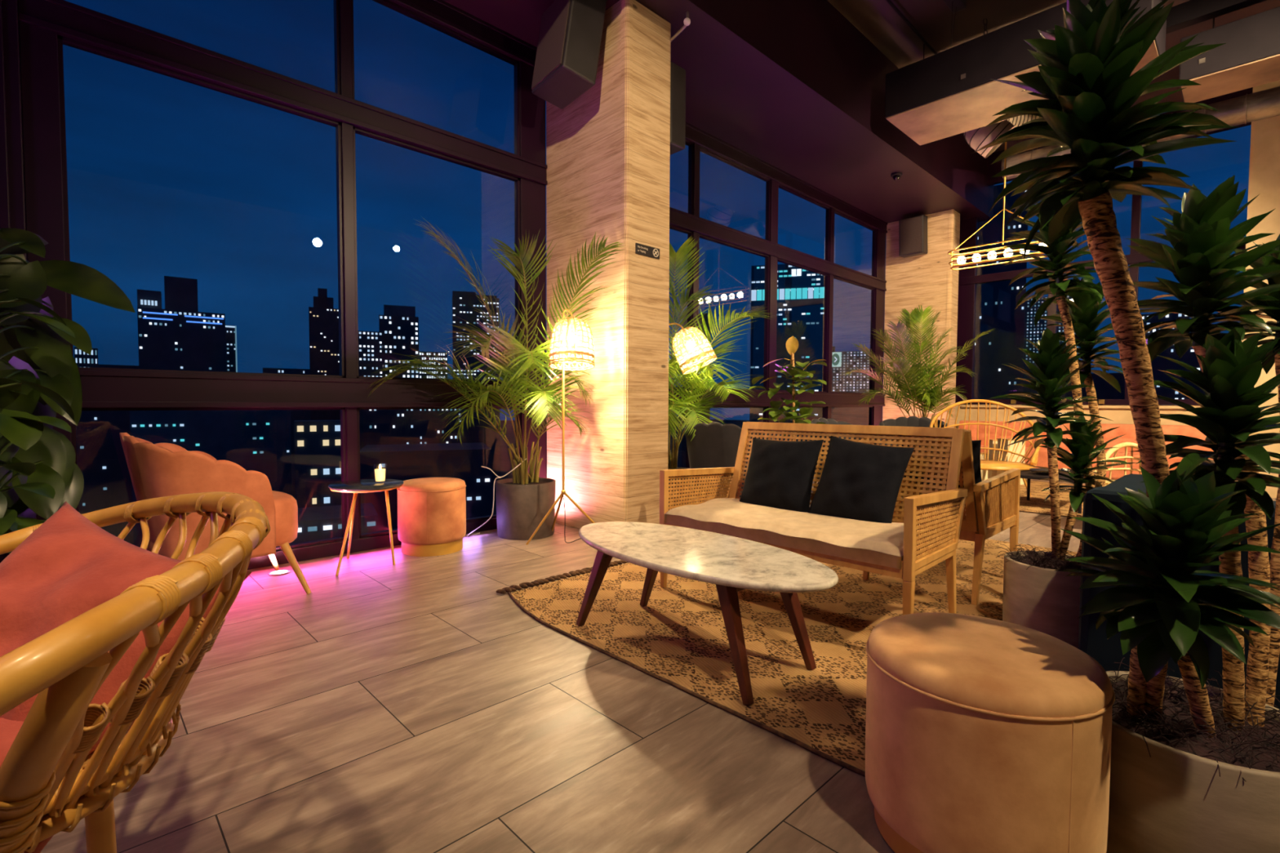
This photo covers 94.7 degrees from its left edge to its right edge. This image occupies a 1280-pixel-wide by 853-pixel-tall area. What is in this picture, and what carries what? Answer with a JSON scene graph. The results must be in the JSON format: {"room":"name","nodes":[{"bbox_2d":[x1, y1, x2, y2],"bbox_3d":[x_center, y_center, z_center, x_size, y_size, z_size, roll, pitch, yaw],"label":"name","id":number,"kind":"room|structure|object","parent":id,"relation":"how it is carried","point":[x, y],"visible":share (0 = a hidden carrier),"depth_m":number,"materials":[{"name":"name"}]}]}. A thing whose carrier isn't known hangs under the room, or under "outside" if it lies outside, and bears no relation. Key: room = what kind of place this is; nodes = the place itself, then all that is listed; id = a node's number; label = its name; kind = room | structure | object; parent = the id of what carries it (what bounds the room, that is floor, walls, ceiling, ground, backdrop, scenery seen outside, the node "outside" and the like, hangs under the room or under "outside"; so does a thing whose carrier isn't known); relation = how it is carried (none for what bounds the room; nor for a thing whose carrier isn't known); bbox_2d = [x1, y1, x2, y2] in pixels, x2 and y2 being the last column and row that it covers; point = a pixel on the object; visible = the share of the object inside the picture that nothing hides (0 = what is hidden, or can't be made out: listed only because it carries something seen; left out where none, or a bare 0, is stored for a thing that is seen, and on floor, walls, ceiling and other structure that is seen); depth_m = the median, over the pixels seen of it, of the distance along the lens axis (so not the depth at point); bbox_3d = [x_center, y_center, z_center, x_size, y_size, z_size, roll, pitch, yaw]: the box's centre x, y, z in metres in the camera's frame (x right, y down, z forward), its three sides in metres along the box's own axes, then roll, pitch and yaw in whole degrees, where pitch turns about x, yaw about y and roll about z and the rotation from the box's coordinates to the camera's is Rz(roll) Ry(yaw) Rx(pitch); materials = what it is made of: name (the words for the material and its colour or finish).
{"room":"rooftop lounge bar","nodes":[
{"label":"rooftop lounge bar","id":0,"kind":"room"},
{"bbox_2d":[546,0,671,528],"bbox_3d":[-0.277,-1.115,4.701,0.454,3.849,0.985,-2,3,-44],"label":"pillar","id":1,"kind":"structure","parent":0,"point":[608,150],"depth_m":4.39,"materials":[{"name":"brown wood"}]},
{"bbox_2d":[531,0,606,109],"bbox_3d":[-0.493,-2.772,4.267,0.337,0.720,0.460,10,-4,-38],"label":"wall speaker","id":2,"kind":"object","parent":1,"relation":"attached to","point":[567,56],"visible":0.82,"depth_m":4.11,"materials":[{"name":"plastic"}]},
{"bbox_2d":[531,0,570,88],"bbox_3d":[-0.619,-2.794,4.167,0.012,0.680,0.420,10,-4,-38],"label":"grille","id":3,"kind":"object","parent":2,"relation":"attached to","point":[554,34],"depth_m":4.13,"materials":[{"name":"fabric"}]},
{"bbox_2d":[635,242,659,259],"bbox_3d":[0.059,-1.288,4.331,0.245,0.076,0.013,-2,3,-44],"label":"wall sign","id":4,"kind":"object","parent":1,"relation":"attached to","point":[640,249],"visible":1,"depth_m":4.32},
{"bbox_2d":[670,62,685,155],"bbox_3d":[0.147,-2.511,4.733,0.247,0.620,0.400,-2,3,-44],"label":"wall speaker","id":5,"kind":"object","parent":1,"relation":"attached to","point":[677,74],"visible":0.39,"depth_m":4.60,"materials":[{"name":"plastic"}]},
{"bbox_2d":[40,476,1276,852],"bbox_3d":[2.588,0.996,1.891,14.700,0.120,9.460,-2,3,-44],"label":"floor","id":6,"kind":"structure","parent":0,"point":[411,704],"depth_m":1.73,"materials":[{"name":"wood"}]},
{"bbox_2d":[0,227,135,553],"bbox_3d":[-2.048,0.091,2.013,0.519,1.638,1.059,-1,3,-30],"label":"pothos plant","id":7,"kind":"object","parent":6,"relation":"on","point":[40,379],"visible":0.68,"depth_m":2.04,"materials":[{"name":"green plant"}]},
{"bbox_2d":[0,491,270,852],"bbox_3d":[-0.990,0.548,0.982,1.328,0.819,0.603,2,3,39],"label":"tub chair","id":8,"kind":"object","parent":6,"relation":"on","point":[49,782],"visible":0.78,"depth_m":0.73,"materials":[{"name":"brown wicker"}]},
{"bbox_2d":[0,717,110,767],"bbox_3d":[-1.011,0.435,0.934,0.394,0.069,0.531,-2,3,-44],"label":"seat cushion","id":9,"kind":"object","parent":8,"relation":"on","point":[9,729],"depth_m":0.80,"materials":[{"name":"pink fabric"}]},
{"bbox_2d":[0,501,251,852],"bbox_3d":[-0.969,0.416,0.919,0.526,0.534,0.356,1,2,12],"label":"throw cushion","id":10,"kind":"object","parent":8,"relation":"on","point":[69,566],"visible":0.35,"depth_m":0.95,"materials":[{"name":"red fabric"}]},
{"bbox_2d":[119,432,311,594],"bbox_3d":[-2.182,0.447,3.027,0.714,0.855,0.750,-2,3,-45],"label":"armchair","id":11,"kind":"object","parent":6,"relation":"on","point":[162,469],"visible":0.58,"depth_m":2.72,"materials":[{"name":"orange fabric"}]},
{"bbox_2d":[267,569,290,575],"bbox_3d":[-2.100,0.851,3.434,0.112,0.006,0.112,-2,3,-44],"label":"uplight","id":12,"kind":"object","parent":6,"relation":"on","point":[279,572],"visible":1,"depth_m":3.43,"materials":[{"name":"metal"}]},
{"bbox_2d":[17,0,549,569],"bbox_3d":[-1.873,-1.091,3.875,2.998,3.852,0.127,-2,3,-44],"label":"window","id":13,"kind":"structure","parent":6,"relation":"on","point":[45,26],"depth_m":3.73,"materials":[{"name":"paint"}]},
{"bbox_2d":[328,479,404,576],"bbox_3d":[-1.724,0.602,3.692,0.478,0.491,0.458,-2,3,-44],"label":"side table","id":14,"kind":"object","parent":6,"relation":"on","point":[363,486],"visible":0.98,"depth_m":3.62,"materials":[{"name":"wood"}]},
{"bbox_2d":[374,464,385,481],"bbox_3d":[-1.637,0.296,3.718,0.076,0.118,0.076,-2,3,-44],"label":"candle holder","id":15,"kind":"object","parent":14,"relation":"on","point":[380,473],"visible":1,"depth_m":3.69,"materials":[{"name":"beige glass"}]},
{"bbox_2d":[396,477,466,556],"bbox_3d":[-1.408,0.597,4.002,0.445,0.474,0.445,-2,3,-44],"label":"pouf","id":16,"kind":"object","parent":6,"relation":"on","point":[432,511],"visible":0.94,"depth_m":3.82,"materials":[{"name":"orange fabric"}]},
{"bbox_2d":[366,217,625,540],"bbox_3d":[-1.021,-0.298,4.199,1.725,2.250,1.017,0,2,-17],"label":"potted palm","id":17,"kind":"object","parent":6,"relation":"on","point":[522,501],"visible":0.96,"depth_m":4.24,"materials":[{"name":"plant"}]},
{"bbox_2d":[495,477,555,540],"bbox_3d":[-0.866,0.615,4.478,0.450,0.405,0.450,-2,3,-44],"label":"pot","id":18,"kind":"object","parent":17,"relation":"on","point":[522,504],"depth_m":4.29,"materials":[{"name":"concrete"}]},
{"bbox_2d":[466,457,526,536],"bbox_3d":[-1.073,0.533,4.361,0.440,0.596,0.171,1,2,13],"label":"power cord","id":19,"kind":"object","parent":6,"relation":"on","point":[526,458],"visible":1,"depth_m":4.31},
{"bbox_2d":[525,308,595,544],"bbox_3d":[-0.472,0.012,4.202,0.567,1.646,0.636,1,2,22],"label":"floor lamp","id":20,"kind":"object","parent":6,"relation":"on","point":[571,340],"depth_m":4.05,"materials":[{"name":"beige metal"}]},
{"bbox_2d":[668,322,716,506],"bbox_3d":[0.319,-0.025,4.891,0.634,1.667,0.334,1,3,25],"label":"floor lamp","id":21,"kind":"object","parent":6,"relation":"on","point":[690,344],"visible":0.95,"depth_m":4.75,"materials":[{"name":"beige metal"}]},
{"bbox_2d":[681,329,689,342],"bbox_3d":[0.372,-0.745,4.830,0.068,0.102,0.027,1,2,15],"label":"bulb","id":22,"kind":"object","parent":21,"relation":"attached to","point":[684,335],"depth_m":4.82,"materials":[{"name":"yellow glass"}]},
{"bbox_2d":[667,235,777,510],"bbox_3d":[0.462,-0.433,5.045,1.035,2.464,1.264,-2,3,-44],"label":"potted palm","id":23,"kind":"object","parent":6,"relation":"on","point":[677,257],"visible":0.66,"depth_m":5.13,"materials":[{"name":"plant"}]},
{"bbox_2d":[668,466,693,510],"bbox_3d":[0.305,0.590,5.525,0.400,0.380,0.400,-2,3,-44],"label":"pot","id":24,"kind":"object","parent":23,"relation":"on","point":[669,468],"depth_m":5.36,"materials":[{"name":"wicker"}]},
{"bbox_2d":[684,422,775,502],"bbox_3d":[0.792,0.380,5.017,0.750,0.855,0.714,2,3,34],"label":"armchair","id":25,"kind":"object","parent":6,"relation":"on","point":[714,444],"visible":0.37,"depth_m":4.75,"materials":[{"name":"grey fabric"}]},
{"bbox_2d":[668,122,887,496],"bbox_3d":[1.693,-1.213,7.316,6.052,3.852,0.127,-2,3,-44],"label":"window","id":26,"kind":"structure","parent":6,"relation":"on","point":[698,140],"depth_m":7.24,"materials":[{"name":"paint"}]},
{"bbox_2d":[496,538,1076,777],"bbox_3d":[1.485,0.870,3.066,3.350,0.027,3.190,-2,3,-44],"label":"jute rug","id":27,"kind":"object","parent":6,"relation":"on","point":[679,639],"visible":0.33,"depth_m":2.59,"materials":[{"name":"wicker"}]},
{"bbox_2d":[576,521,838,705],"bbox_3d":[0.202,0.697,2.437,0.578,0.406,1.288,-2,3,-42],"label":"coffee table","id":28,"kind":"object","parent":27,"relation":"on","point":[734,564],"visible":1,"depth_m":2.24,"materials":[{"name":"white stone"}]},
{"bbox_2d":[659,422,967,615],"bbox_3d":[0.830,0.437,2.968,1.307,0.878,0.751,2,3,44],"label":"settee","id":29,"kind":"object","parent":27,"relation":"on","point":[905,550],"visible":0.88,"depth_m":2.78,"materials":[{"name":"brown wood"}]},
{"bbox_2d":[739,437,823,512],"bbox_3d":[0.757,0.263,3.213,0.217,0.396,0.452,-2,3,-44],"label":"throw cushion","id":30,"kind":"object","parent":29,"relation":"on","point":[780,474],"visible":0.96,"depth_m":3.14,"materials":[{"name":"black fabric"}]},
{"bbox_2d":[664,497,941,568],"bbox_3d":[0.755,0.481,2.893,1.223,0.089,0.535,2,3,44],"label":"seat cushion","id":31,"kind":"object","parent":29,"relation":"on","point":[877,545],"depth_m":2.68,"materials":[{"name":"beige fabric"}]},
{"bbox_2d":[807,435,914,523],"bbox_3d":[1.071,0.277,2.894,0.221,0.442,0.466,-2,3,-44],"label":"throw cushion","id":32,"kind":"object","parent":29,"relation":"on","point":[859,481],"visible":0.96,"depth_m":2.82,"materials":[{"name":"black fabric"}]},
{"bbox_2d":[860,429,1020,604],"bbox_3d":[1.648,0.431,3.280,0.743,0.871,0.620,-2,3,-43],"label":"armchair","id":33,"kind":"object","parent":27,"relation":"on","point":[980,522],"visible":0.36,"depth_m":2.98,"materials":[{"name":"brown wood"}]},
{"bbox_2d":[896,440,984,506],"bbox_3d":[1.631,0.248,3.215,0.201,0.376,0.440,-2,3,-44],"label":"throw cushion","id":34,"kind":"object","parent":33,"relation":"on","point":[976,444],"visible":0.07,"depth_m":3.05,"materials":[{"name":"black fabric"}]},
{"bbox_2d":[990,187,1143,648],"bbox_3d":[1.893,-0.108,2.628,0.828,2.021,0.531,-2,3,-44],"label":"dracaena","id":35,"kind":"object","parent":27,"relation":"on","point":[1037,597],"visible":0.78,"depth_m":2.53,"materials":[{"name":"green plant"}]},
{"bbox_2d":[1002,550,1080,648],"bbox_3d":[1.770,0.741,2.543,0.350,0.330,0.350,-2,3,-44],"label":"planter","id":36,"kind":"object","parent":35,"relation":"on","point":[1037,597],"depth_m":2.43,"materials":[{"name":"grey concrete"}]},
{"bbox_2d":[748,336,826,440],"bbox_3d":[1.502,-0.086,6.104,0.837,1.696,0.705,-2,3,-44],"label":"leaf plant","id":37,"kind":"object","parent":6,"relation":"on","point":[792,344],"visible":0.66,"depth_m":6.06,"materials":[{"name":"green plant"}]},
{"bbox_2d":[809,417,881,497],"bbox_3d":[2.128,0.345,6.018,0.750,0.855,0.714,-1,3,-34],"label":"armchair","id":38,"kind":"object","parent":6,"relation":"on","point":[828,421],"visible":0.08,"depth_m":6.25,"materials":[{"name":"grey fabric"}]},
{"bbox_2d":[879,416,946,445],"bbox_3d":[3.255,0.308,7.069,0.750,0.855,0.714,1,3,26],"label":"armchair","id":39,"kind":"object","parent":6,"relation":"on","point":[911,421],"visible":0.12,"depth_m":7.33,"materials":[{"name":"grey fabric"}]},
{"bbox_2d":[839,304,994,419],"bbox_3d":[3.769,-0.459,7.949,2.086,2.313,0.951,0,2,1],"label":"potted palm","id":40,"kind":"object","parent":6,"relation":"on","point":[929,397],"visible":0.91,"depth_m":7.86,"materials":[{"name":"plant"}]},
{"bbox_2d":[865,612,1115,852],"bbox_3d":[0.772,0.715,1.351,0.483,0.452,0.483,-2,3,-44],"label":"pouf","id":41,"kind":"object","parent":6,"relation":"on","point":[983,735],"visible":1,"depth_m":1.17,"materials":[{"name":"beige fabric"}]},
{"bbox_2d":[958,420,1213,479],"bbox_3d":[5.814,0.334,7.859,0.620,0.752,2.980,-2,3,-44],"label":"banquette","id":42,"kind":"object","parent":6,"relation":"on","point":[1129,430],"visible":0.31,"depth_m":7.66,"materials":[{"name":"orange fabric"}]},
{"bbox_2d":[1093,442,1141,485],"bbox_3d":[3.863,0.485,4.652,0.564,0.697,0.571,1,2,23],"label":"lounge chair","id":43,"kind":"object","parent":6,"relation":"on","point":[1131,445],"visible":0.25,"depth_m":4.83,"materials":[{"name":"wicker"}]},
{"bbox_2d":[972,0,1279,852],"bbox_3d":[1.161,0.094,1.259,1.191,1.721,0.501,-1,2,-21],"label":"dracaena","id":44,"kind":"object","parent":6,"relation":"on","point":[1195,765],"visible":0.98,"depth_m":1.16,"materials":[{"name":"green plant"}]},
{"bbox_2d":[1105,671,1279,852],"bbox_3d":[1.246,0.800,1.330,0.444,0.305,0.444,-2,3,-44],"label":"planter","id":45,"kind":"object","parent":44,"relation":"on","point":[1187,797],"depth_m":1.20,"materials":[{"name":"grey concrete"}]},
{"bbox_2d":[984,480,1273,517],"bbox_3d":[4.785,0.768,6.118,2.660,0.014,3.300,-2,3,-44],"label":"jute rug","id":46,"kind":"object","parent":6,"relation":"on","point":[1036,504],"visible":0.12,"depth_m":6.10,"materials":[{"name":"wicker"}]},
{"bbox_2d":[980,452,989,480],"bbox_3d":[4.293,0.522,7.457,0.147,0.378,0.147,0,2,0],"label":"paper lantern","id":47,"kind":"object","parent":46,"relation":"on","point":[984,473],"visible":0.15,"depth_m":7.39,"materials":[{"name":"beige paper"}]},
{"bbox_2d":[928,399,1041,495],"bbox_3d":[3.762,0.232,6.415,1.481,1.063,0.918,-2,3,-44],"label":"lounge chair","id":48,"kind":"object","parent":46,"relation":"on","point":[985,464],"visible":0.59,"depth_m":6.70,"materials":[{"name":"wicker"}]},
{"bbox_2d":[987,439,997,478],"bbox_3d":[4.571,0.437,7.630,0.098,0.537,0.098,0,2,0],"label":"paper lantern","id":49,"kind":"object","parent":46,"relation":"on","point":[991,473],"visible":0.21,"depth_m":7.59,"materials":[{"name":"beige paper"}]},
{"bbox_2d":[996,438,1025,484],"bbox_3d":[4.625,0.435,7.361,0.228,0.563,0.228,0,2,0],"label":"paper lantern","id":50,"kind":"object","parent":46,"relation":"on","point":[1007,440],"visible":0.45,"depth_m":7.25,"materials":[{"name":"beige paper"}]},
{"bbox_2d":[1020,470,1094,513],"bbox_3d":[4.027,0.627,5.756,0.600,0.319,0.600,-2,3,-44],"label":"table","id":51,"kind":"object","parent":46,"relation":"on","point":[1027,474],"visible":0.26,"depth_m":5.67,"materials":[{"name":"black metal"}]},
{"bbox_2d":[1078,473,1279,709],"bbox_3d":[2.378,0.585,1.461,0.880,0.735,1.960,-2,3,-44],"label":"velvet sofa","id":52,"kind":"object","parent":6,"relation":"on","point":[1093,642],"visible":0.17,"depth_m":1.80,"materials":[{"name":"grey fabric"}]},
{"bbox_2d":[443,0,993,235],"bbox_3d":[-0.312,-3.488,4.594,14.500,0.898,1.540,-2,3,-44],"label":"ceiling","id":53,"kind":"structure","parent":0,"point":[793,86],"depth_m":5.82,"materials":[{"name":"paint"}]},
{"bbox_2d":[670,11,690,41],"bbox_3d":[0.282,-2.957,4.368,0.052,0.140,0.228,-2,3,-44],"label":"sprinkler","id":54,"kind":"object","parent":53,"relation":"attached to","point":[686,21],"visible":1,"depth_m":4.30,"materials":[{"name":"metal"}]},
{"bbox_2d":[882,208,959,427],"bbox_3d":[4.335,-1.274,9.150,0.316,3.849,0.985,-2,3,-44],"label":"pillar","id":55,"kind":"structure","parent":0,"point":[928,279],"depth_m":8.88,"materials":[{"name":"brown wood"}]},
{"bbox_2d":[898,214,927,257],"bbox_3d":[4.131,-2.863,8.901,0.247,0.550,0.360,-7,7,-44],"label":"wall speaker","id":56,"kind":"object","parent":55,"relation":"attached to","point":[913,231],"visible":1,"depth_m":8.80,"materials":[{"name":"plastic"}]},
{"bbox_2d":[899,216,921,254],"bbox_3d":[4.047,-2.852,8.820,0.012,0.510,0.320,-7,7,-44],"label":"grille","id":57,"kind":"object","parent":56,"relation":"attached to","point":[910,228],"depth_m":8.82,"materials":[{"name":"fabric"}]},
{"bbox_2d":[827,0,1279,152],"bbox_3d":[2.561,-3.872,1.746,14.700,0.120,9.600,-2,3,-44],"label":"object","id":58,"kind":"structure","parent":0,"point":[876,20],"depth_m":5.79,"materials":[{"name":"paint"}]},
{"bbox_2d":[885,0,937,54],"bbox_3d":[2.872,-3.931,5.988,5.960,0.028,0.028,-2,3,-44],"label":"conduit","id":59,"kind":"object","parent":58,"relation":"attached to","point":[891,3],"visible":0.32,"depth_m":5.77,"materials":[{"name":"black metal"}]},
{"bbox_2d":[947,119,1048,270],"bbox_3d":[4.193,-2.958,6.815,0.278,2.099,1.137,-2,3,-44],"label":"chandelier","id":60,"kind":"object","parent":58,"relation":"hanging from","point":[992,255],"visible":0.71,"depth_m":6.89,"materials":[{"name":"gold metal"}]},
{"bbox_2d":[963,114,1039,158],"bbox_3d":[4.604,-3.638,7.201,1.905,1.025,0.582,-1,3,-33],"label":"flexible duct","id":61,"kind":"object","parent":58,"relation":"hanging from","point":[977,138],"visible":0.32,"depth_m":6.71,"materials":[{"name":"silver metal"}]},
{"bbox_2d":[884,0,1166,145],"bbox_3d":[3.536,-3.536,5.562,0.916,0.850,2.070,-2,3,-44],"label":"handler","id":62,"kind":"object","parent":58,"relation":"hanging from","point":[951,91],"visible":0.7,"depth_m":5.55,"materials":[{"name":"black metal"}]},
{"bbox_2d":[886,40,1158,145],"bbox_3d":[3.536,-3.117,5.581,0.886,0.012,2.046,-2,3,-44],"label":"tray","id":63,"kind":"object","parent":62,"relation":"on","point":[973,106],"depth_m":5.78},
{"bbox_2d":[1001,85,1279,179],"bbox_3d":[5.856,-3.252,6.349,0.285,0.285,3.400,-2,3,-44],"label":"spiral duct","id":64,"kind":"object","parent":58,"relation":"hanging from","point":[1265,104],"visible":0.34,"depth_m":6.01,"materials":[{"name":"metal"}]},
{"bbox_2d":[1165,0,1266,34],"bbox_3d":[5.137,-3.722,5.146,0.120,0.170,2.300,-2,3,-44],"label":"ceiling tray","id":65,"kind":"object","parent":58,"relation":"hanging from","point":[1191,12],"visible":0.29,"depth_m":5.25,"materials":[{"name":"black metal"}]},
{"bbox_2d":[1178,6,1279,102],"bbox_3d":[5.378,-3.512,5.180,0.576,0.850,0.900,-2,3,-44],"label":"handler","id":66,"kind":"object","parent":58,"relation":"hanging from","point":[1249,57],"visible":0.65,"depth_m":5.12,"materials":[{"name":"black metal"}]},
{"bbox_2d":[1181,53,1279,102],"bbox_3d":[5.379,-3.094,5.199,0.546,0.012,0.876,-2,3,-44],"label":"tray","id":67,"kind":"object","parent":66,"relation":"on","point":[1262,69],"depth_m":5.24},
{"bbox_2d":[955,404,1201,428],"bbox_3d":[5.749,0.182,8.541,0.200,1.000,4.240,-2,3,-44],"label":"wall","id":68,"kind":"structure","parent":0,"point":[1118,414],"depth_m":8.09,"materials":[{"name":"beige paint"}]},
{"bbox_2d":[955,87,1253,404],"bbox_3d":[5.766,-2.184,8.382,0.130,3.753,4.220,-2,3,-44],"label":"window","id":69,"kind":"structure","parent":68,"relation":"in","point":[968,279],"depth_m":8.84,"materials":[{"name":"paint"}]},
{"bbox_2d":[1241,80,1279,497],"bbox_3d":[7.277,-1.593,6.196,0.450,4.749,1.300,-2,3,-44],"label":"wall pier","id":70,"kind":"object","parent":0,"point":[1264,149],"depth_m":6.38,"materials":[{"name":"beige paint"}]},
{"label":"outside","id":71,"kind":"structure","parent":0,"visible":0},
{"bbox_2d":[291,417,749,515],"bbox_3d":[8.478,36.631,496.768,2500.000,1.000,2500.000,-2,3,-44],"label":"ground","id":72,"kind":"structure","parent":71,"point":[505,462],"depth_m":689.59,"materials":[{"name":"black"}]},
{"bbox_2d":[74,346,97,367],"bbox_3d":[-492.583,-18.428,526.406,15.277,102.280,12.491,-2,3,-43],"label":"office tower","id":73,"kind":"structure","parent":72,"relation":"on","point":[82,359],"depth_m":519.96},
{"bbox_2d":[75,410,133,544],"bbox_3d":[-198.115,19.639,219.833,29.898,53.382,24.189,-2,3,-42],"label":"office building","id":74,"kind":"structure","parent":72,"relation":"on","point":[101,460],"depth_m":210.16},
{"bbox_2d":[90,364,138,368],"bbox_3d":[-304.533,3.856,350.047,28.429,79.210,23.014,-2,3,-41],"label":"office building","id":75,"kind":"structure","parent":72,"relation":"on","point":[100,366],"depth_m":337.23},
{"bbox_2d":[137,275,226,372],"bbox_3d":[-237.504,-16.845,307.864,35.254,118.882,16.400,-2,3,-38],"label":"office tower","id":76,"kind":"structure","parent":72,"relation":"on","point":[179,336],"depth_m":299.86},
{"bbox_2d":[142,316,173,320],"bbox_3d":[-240.208,-53.692,294.022,11.525,0.700,0.380,-2,3,-38],"label":"roof light","id":77,"kind":"object","parent":76,"relation":"attached to","point":[144,318],"depth_m":294.10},
{"bbox_2d":[142,311,177,315],"bbox_3d":[-239.392,-56.420,294.536,13.559,0.700,0.380,-2,3,-38],"label":"roof light","id":78,"kind":"object","parent":76,"relation":"attached to","point":[152,313],"depth_m":294.75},
{"bbox_2d":[186,320,222,324],"bbox_3d":[-225.470,-53.747,305.445,14.915,0.700,0.380,-2,3,-38],"label":"roof light","id":79,"kind":"object","parent":76,"relation":"attached to","point":[192,322],"depth_m":305.41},
{"bbox_2d":[184,315,223,319],"bbox_3d":[-225.458,-56.455,305.336,16.271,0.700,0.380,-2,3,-38],"label":"roof light","id":80,"kind":"object","parent":76,"relation":"attached to","point":[187,317],"depth_m":305.11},
{"bbox_2d":[129,409,292,550],"bbox_3d":[-146.689,19.416,204.583,41.864,55.501,33.762,-1,3,-36],"label":"office building","id":81,"kind":"structure","parent":72,"relation":"on","point":[255,440],"depth_m":192.99,"materials":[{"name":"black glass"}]},
{"bbox_2d":[225,324,237,372],"bbox_3d":[-243.701,-9.275,350.125,8.762,100.308,8.400,-1,3,-35],"label":"office tower","id":82,"kind":"structure","parent":72,"relation":"on","point":[230,331],"depth_m":346.49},
{"bbox_2d":[235,325,237,372],"bbox_3d":[-237.968,-39.476,347.933,0.700,39.730,0.380,-1,3,-35],"label":"light","id":83,"kind":"object","parent":82,"relation":"attached to","point":[236,358],"depth_m":347.68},
{"bbox_2d":[262,368,311,452],"bbox_3d":[-391.440,-17.870,657.608,46.283,91.515,37.296,-1,3,-31],"label":"office building","id":84,"kind":"structure","parent":72,"relation":"on","point":[295,415],"depth_m":644.65,"materials":[{"name":"black"}]},
{"bbox_2d":[293,420,341,507],"bbox_3d":[-61.401,25.026,113.812,8.203,52.318,6.833,-1,3,-28],"label":"apartment building","id":85,"kind":"structure","parent":72,"relation":"on","point":[317,460],"depth_m":110.10,"materials":[{"name":"black"}]},
{"bbox_2d":[308,288,340,420],"bbox_3d":[-228.554,-30.520,428.917,19.458,136.571,15.836,-1,3,-28],"label":"apartment tower","id":86,"kind":"structure","parent":72,"relation":"on","point":[323,318],"depth_m":421.12,"materials":[{"name":"brick"}]},
{"bbox_2d":[288,502,378,544],"bbox_3d":[-43.287,32.129,80.467,13.559,40.958,11.117,-1,3,-28],"label":"warehouse","id":87,"kind":"structure","parent":72,"relation":"on","point":[322,522],"depth_m":76.21,"materials":[{"name":"black"}]},
{"bbox_2d":[358,330,382,449],"bbox_3d":[-177.936,-11.025,387.991,16.746,101.338,13.667,-1,3,-25],"label":"apartment tower","id":88,"kind":"structure","parent":72,"relation":"on","point":[370,343],"depth_m":380.83,"materials":[{"name":"black"}]},
{"bbox_2d":[378,304,419,377],"bbox_3d":[-167.330,-21.964,411.220,24.859,121.428,20.157,-1,2,-22],"label":"office tower","id":89,"kind":"structure","parent":72,"relation":"on","point":[398,324],"depth_m":400.96,"materials":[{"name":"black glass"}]},
{"bbox_2d":[363,408,462,446],"bbox_3d":[-97.353,18.312,254.928,37.424,54.096,30.209,-1,2,-21],"label":"apartment building","id":90,"kind":"structure","parent":72,"relation":"on","point":[404,426],"depth_m":239.83,"materials":[{"name":"brick"}]},
{"bbox_2d":[360,442,492,531],"bbox_3d":[-58.664,27.408,162.853,32.203,43.647,26.033,-1,2,-20],"label":"apartment building","id":91,"kind":"structure","parent":72,"relation":"on","point":[402,462],"depth_m":151.52,"materials":[{"name":"brick"}]},
{"bbox_2d":[418,351,447,378],"bbox_3d":[-185.426,-16.167,530.747,23.503,100.092,19.072,-1,2,-19],"label":"office building","id":92,"kind":"structure","parent":72,"relation":"on","point":[442,354],"depth_m":520.27,"materials":[{"name":"black"}]},
{"bbox_2d":[452,290,500,500],"bbox_3d":[-95.146,-17.289,343.652,25.356,118.137,24.270,0,2,-16],"label":"apartment tower","id":93,"kind":"structure","parent":72,"relation":"on","point":[463,302],"depth_m":331.43,"materials":[{"name":"black"}]},
{"bbox_2d":[681,313,711,467],"bbox_3d":[40.826,-21.070,430.202,19.932,119.933,16.216,0,2,5],"label":"office tower","id":94,"kind":"structure","parent":72,"relation":"on","point":[705,316],"depth_m":422.05,"materials":[{"name":"black"}]},
{"bbox_2d":[749,263,824,440],"bbox_3d":[68.001,-13.467,274.465,31.729,117.475,25.783,1,2,14],"label":"office tower","id":95,"kind":"structure","parent":72,"relation":"on","point":[800,291],"depth_m":260.40,"materials":[{"name":"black glass"}]},
{"bbox_2d":[831,351,870,425],"bbox_3d":[85.881,8.590,238.033,18.712,76.478,16.100,1,2,20],"label":"office building","id":96,"kind":"structure","parent":72,"relation":"on","point":[842,362],"depth_m":230.93,"materials":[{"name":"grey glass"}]},
{"bbox_2d":[973,183,1028,404],"bbox_3d":[130.683,-19.218,219.147,19.220,133.955,15.646,2,3,31],"label":"office tower","id":97,"kind":"structure","parent":72,"relation":"on","point":[996,304],"depth_m":210.72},
{"bbox_2d":[1022,295,1079,404],"bbox_3d":[234.655,-14.918,342.035,29.831,116.404,24.134,2,3,35],"label":"office tower","id":98,"kind":"structure","parent":72,"relation":"on","point":[1032,333],"depth_m":334.44,"materials":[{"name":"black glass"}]},
{"bbox_2d":[1067,373,1124,399],"bbox_3d":[236.457,8.779,304.492,26.441,72.078,8.270,2,3,38],"label":"office building","id":99,"kind":"structure","parent":72,"relation":"on","point":[1104,389],"depth_m":298.84,"materials":[{"name":"black"}]},
{"bbox_2d":[1141,312,1189,399],"bbox_3d":[222.493,-0.740,255.559,19.774,94.907,10.270,2,3,41],"label":"apartment tower","id":100,"kind":"structure","parent":72,"relation":"on","point":[1161,363],"depth_m":248.53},
{"bbox_2d":[1186,347,1204,399],"bbox_3d":[300.931,1.925,310.163,29.830,85.882,24.134,2,3,44],"label":"apartment tower","id":101,"kind":"structure","parent":72,"relation":"on","point":[1193,361],"depth_m":306.08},
{"bbox_3d":[-4.691,-0.996,1.239,3.179,3.850,0.160,-2,3,-44],"label":"wall","id":102,"kind":"structure","parent":0,"visible":0},
{"bbox_2d":[0,0,36,563],"bbox_3d":[-3.244,-1.044,2.583,0.769,3.850,0.235,-2,3,-44],"label":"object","id":103,"kind":"structure","parent":102,"relation":"attached to","point":[12,193],"depth_m":2.74,"materials":[{"name":"paint"}]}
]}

